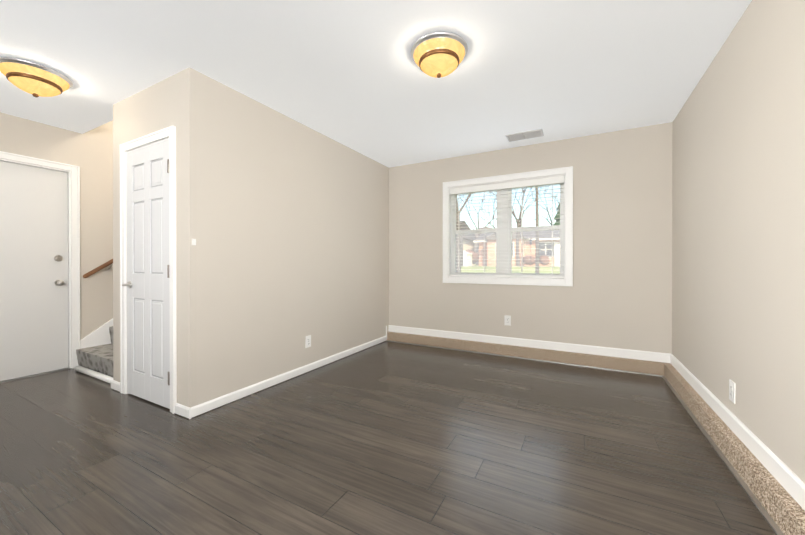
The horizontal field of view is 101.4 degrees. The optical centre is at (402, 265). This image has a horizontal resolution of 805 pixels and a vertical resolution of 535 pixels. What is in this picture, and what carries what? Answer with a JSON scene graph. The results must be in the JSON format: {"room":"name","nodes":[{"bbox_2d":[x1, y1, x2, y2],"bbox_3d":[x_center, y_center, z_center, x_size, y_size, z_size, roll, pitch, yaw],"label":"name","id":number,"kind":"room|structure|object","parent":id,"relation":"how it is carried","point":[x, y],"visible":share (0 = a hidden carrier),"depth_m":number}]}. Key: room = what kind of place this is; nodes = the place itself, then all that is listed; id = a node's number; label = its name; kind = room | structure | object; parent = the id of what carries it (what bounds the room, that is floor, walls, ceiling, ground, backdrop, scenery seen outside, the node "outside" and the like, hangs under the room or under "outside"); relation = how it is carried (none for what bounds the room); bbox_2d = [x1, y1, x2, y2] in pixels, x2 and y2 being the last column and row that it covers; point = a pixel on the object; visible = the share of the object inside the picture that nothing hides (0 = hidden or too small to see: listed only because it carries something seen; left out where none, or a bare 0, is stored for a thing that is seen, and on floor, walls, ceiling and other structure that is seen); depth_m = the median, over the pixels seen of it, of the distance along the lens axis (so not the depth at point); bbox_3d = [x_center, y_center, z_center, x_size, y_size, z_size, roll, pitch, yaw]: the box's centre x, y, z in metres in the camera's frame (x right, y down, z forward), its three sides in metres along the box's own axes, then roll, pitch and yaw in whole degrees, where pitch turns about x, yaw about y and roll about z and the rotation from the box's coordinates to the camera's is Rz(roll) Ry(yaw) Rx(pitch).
{"room":"empty living room","nodes":[
{"label":"empty living room","id":0,"kind":"room"},
{"bbox_2d":[0,112,112,358],"bbox_3d":[-3.416,-0.938,3.478,0.120,4.000,7.020,0,0,28],"label":"wall","id":1,"kind":"structure","parent":0,"point":[90,153],"depth_m":3.50},
{"bbox_2d":[0,161,69,382],"bbox_3d":[-3.643,0.060,2.997,0.169,2.007,0.878,0,0,28],"label":"entry door","id":2,"kind":"structure","parent":1,"relation":"in","point":[33,271],"depth_m":3.16},
{"bbox_2d":[0,151,79,368],"bbox_3d":[-3.659,0.020,3.006,0.142,2.087,1.034,0,0,28],"label":"door frame","id":3,"kind":"structure","parent":1,"relation":"attached to","point":[73,171],"depth_m":3.38},
{"bbox_2d":[80,318,112,348],"bbox_3d":[-2.530,-0.317,4.983,0.016,2.747,3.515,0,0,28],"label":"trim","id":4,"kind":"structure","parent":1,"relation":"attached to","point":[99,336],"depth_m":3.56},
{"bbox_2d":[83,259,112,277],"bbox_3d":[-2.602,-0.959,4.779,0.079,2.184,3.083,0,0,28],"label":"handrail","id":5,"kind":"object","parent":1,"relation":"attached to","point":[106,266],"visible":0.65,"depth_m":3.54},
{"bbox_2d":[113,67,204,407],"bbox_3d":[-1.961,-0.155,2.607,1.150,2.440,0.100,0,0,28],"label":"wall","id":6,"kind":"structure","parent":0,"point":[177,100],"depth_m":2.35},
{"bbox_2d":[122,140,169,408],"bbox_3d":[-1.981,0.067,2.546,0.661,1.972,0.090,0,0,28],"label":"closet door","id":7,"kind":"structure","parent":6,"relation":"in","point":[148,333],"depth_m":2.55},
{"bbox_2d":[120,126,176,413],"bbox_3d":[-1.962,0.034,2.596,0.804,2.062,0.122,0,0,28],"label":"door frame","id":8,"kind":"structure","parent":6,"relation":"attached to","point":[145,140],"depth_m":2.44},
{"bbox_2d":[204,75,388,401],"bbox_3d":[-0.865,-0.159,3.556,0.120,2.440,2.610,0,0,28],"label":"wall","id":9,"kind":"structure","parent":0,"point":[296,232],"depth_m":3.00},
{"bbox_2d":[182,325,389,419],"bbox_3d":[-0.858,0.958,3.449,0.038,0.208,2.658,0,0,28],"label":"baseboard","id":10,"kind":"structure","parent":9,"relation":"attached to","point":[188,413],"depth_m":2.85},
{"bbox_2d":[305,335,310,347],"bbox_3d":[-0.939,0.762,3.287,0.008,0.116,0.072,0,0,28],"label":"outlet","id":11,"kind":"object","parent":9,"relation":"attached to","point":[307,341],"visible":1,"depth_m":3.27},
{"bbox_2d":[0,0,751,166],"bbox_3d":[-1.186,-1.432,1.816,5.620,0.120,6.210,0,0,28],"label":"ceiling","id":12,"kind":"structure","parent":0,"point":[350,74],"depth_m":2.21},
{"bbox_2d":[0,57,72,97],"bbox_3d":[-2.631,-1.289,2.362,0.386,0.170,0.386,0,0,28],"label":"ceiling light","id":13,"kind":"object","parent":12,"relation":"attached to","point":[34,79],"visible":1,"depth_m":2.28},
{"bbox_2d":[410,31,467,77],"bbox_3d":[0.234,-1.288,2.114,0.368,0.170,0.368,0,0,28],"label":"ceiling light","id":14,"kind":"object","parent":12,"relation":"attached to","point":[438,54],"visible":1,"depth_m":2.02},
{"bbox_2d":[505,128,543,141],"bbox_3d":[1.296,-1.374,3.495,0.360,0.008,0.210,0,0,28],"label":"ceiling vent","id":15,"kind":"object","parent":12,"relation":"in","point":[535,133],"visible":1,"depth_m":3.49},
{"bbox_2d":[0,341,776,534],"bbox_3d":[-0.966,1.116,2.235,5.620,0.100,7.140,0,0,28],"label":"floor","id":16,"kind":"structure","parent":0,"point":[389,438],"depth_m":1.83},
{"bbox_2d":[74,326,112,383],"bbox_3d":[-2.090,-0.177,4.698,1.052,2.470,3.612,0,0,28],"label":"stairs","id":17,"kind":"structure","parent":16,"relation":"on","point":[96,362],"depth_m":3.23},
{"bbox_2d":[389,122,672,353],"bbox_3d":[1.240,-0.160,3.996,3.410,2.440,0.160,0,0,28],"label":"wall","id":18,"kind":"structure","parent":0,"point":[618,294],"depth_m":3.55},
{"bbox_2d":[504,315,510,325],"bbox_3d":[1.244,0.655,3.901,0.072,0.116,0.008,0,0,28],"label":"outlet","id":19,"kind":"object","parent":18,"relation":"attached to","point":[507,319],"visible":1,"depth_m":3.90},
{"bbox_2d":[443,166,572,285],"bbox_3d":[1.222,-0.420,3.993,1.500,1.300,0.180,0,0,28],"label":"window unit","id":20,"kind":"structure","parent":18,"relation":"in","point":[504,240],"depth_m":3.97},
{"bbox_2d":[450,176,563,277],"bbox_3d":[1.204,-0.421,3.961,1.328,1.130,0.066,0,0,28],"label":"window blinds","id":21,"kind":"object","parent":20,"relation":"attached to","point":[523,184],"visible":0.92,"depth_m":3.89},
{"bbox_2d":[387,331,662,375],"bbox_3d":[1.132,1.001,3.914,3.060,0.118,0.091,0,0,28],"label":"trim","id":22,"kind":"structure","parent":18,"relation":"attached to","point":[563,357],"depth_m":3.69},
{"bbox_2d":[390,325,669,362],"bbox_3d":[1.181,0.897,3.932,3.130,0.090,0.014,0,0,28],"label":"baseboard","id":23,"kind":"structure","parent":18,"relation":"attached to","point":[559,346],"depth_m":3.71},
{"bbox_2d":[672,0,804,482],"bbox_3d":[1.207,-0.148,0.464,0.120,2.440,6.090,0,0,28],"label":"wall","id":24,"kind":"structure","parent":0,"point":[738,225],"depth_m":1.73},
{"bbox_2d":[659,362,804,534],"bbox_3d":[1.146,1.013,0.580,0.091,0.118,5.949,0,0,28],"label":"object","id":25,"kind":"structure","parent":24,"relation":"attached to","point":[780,508],"depth_m":1.64},
{"bbox_2d":[729,379,735,403],"bbox_3d":[1.911,0.732,1.911,0.008,0.116,0.072,0,0,28],"label":"outlet","id":26,"kind":"object","parent":24,"relation":"attached to","point":[732,391],"visible":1,"depth_m":1.90},
{"bbox_2d":[670,354,804,510],"bbox_3d":[1.179,0.909,0.559,0.014,0.090,5.956,0,0,28],"label":"baseboard","id":27,"kind":"structure","parent":24,"relation":"attached to","point":[785,476],"depth_m":1.67},
{"label":"outside","id":28,"kind":"structure","parent":0,"visible":0},
{"bbox_2d":[461,264,559,273],"bbox_3d":[25.915,0.821,79.432,190.000,1.750,155.470,0,0,28],"label":"lawn","id":29,"kind":"structure","parent":28,"point":[548,269],"depth_m":17.58},
{"bbox_2d":[461,251,471,266],"bbox_3d":[4.734,-0.539,26.588,1.600,1.300,1.600,0,0,28],"label":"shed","id":30,"kind":"object","parent":29,"relation":"on","point":[468,261],"depth_m":25.77},
{"bbox_2d":[460,221,476,265],"bbox_3d":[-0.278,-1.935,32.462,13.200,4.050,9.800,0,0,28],"label":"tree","id":31,"kind":"object","parent":29,"relation":"on","point":[464,226],"depth_m":30.86},
{"bbox_2d":[456,185,559,272],"bbox_3d":[11.960,-7.232,49.651,181.553,15.402,86.691,0,0,28],"label":"trees","id":32,"kind":"object","parent":29,"relation":"on","point":[517,234],"depth_m":28.12},
{"bbox_2d":[466,249,549,265],"bbox_3d":[9.886,-0.650,27.189,9.911,1.390,1.754,0,0,16],"label":"shrubs","id":33,"kind":"object","parent":29,"relation":"on","point":[528,258],"depth_m":27.03},
{"bbox_2d":[473,229,559,265],"bbox_3d":[13.366,-1.757,31.647,11.240,3.700,10.400,0,0,28],"label":"house","id":34,"kind":"structure","parent":29,"relation":"on","point":[530,236],"depth_m":28.94}
]}

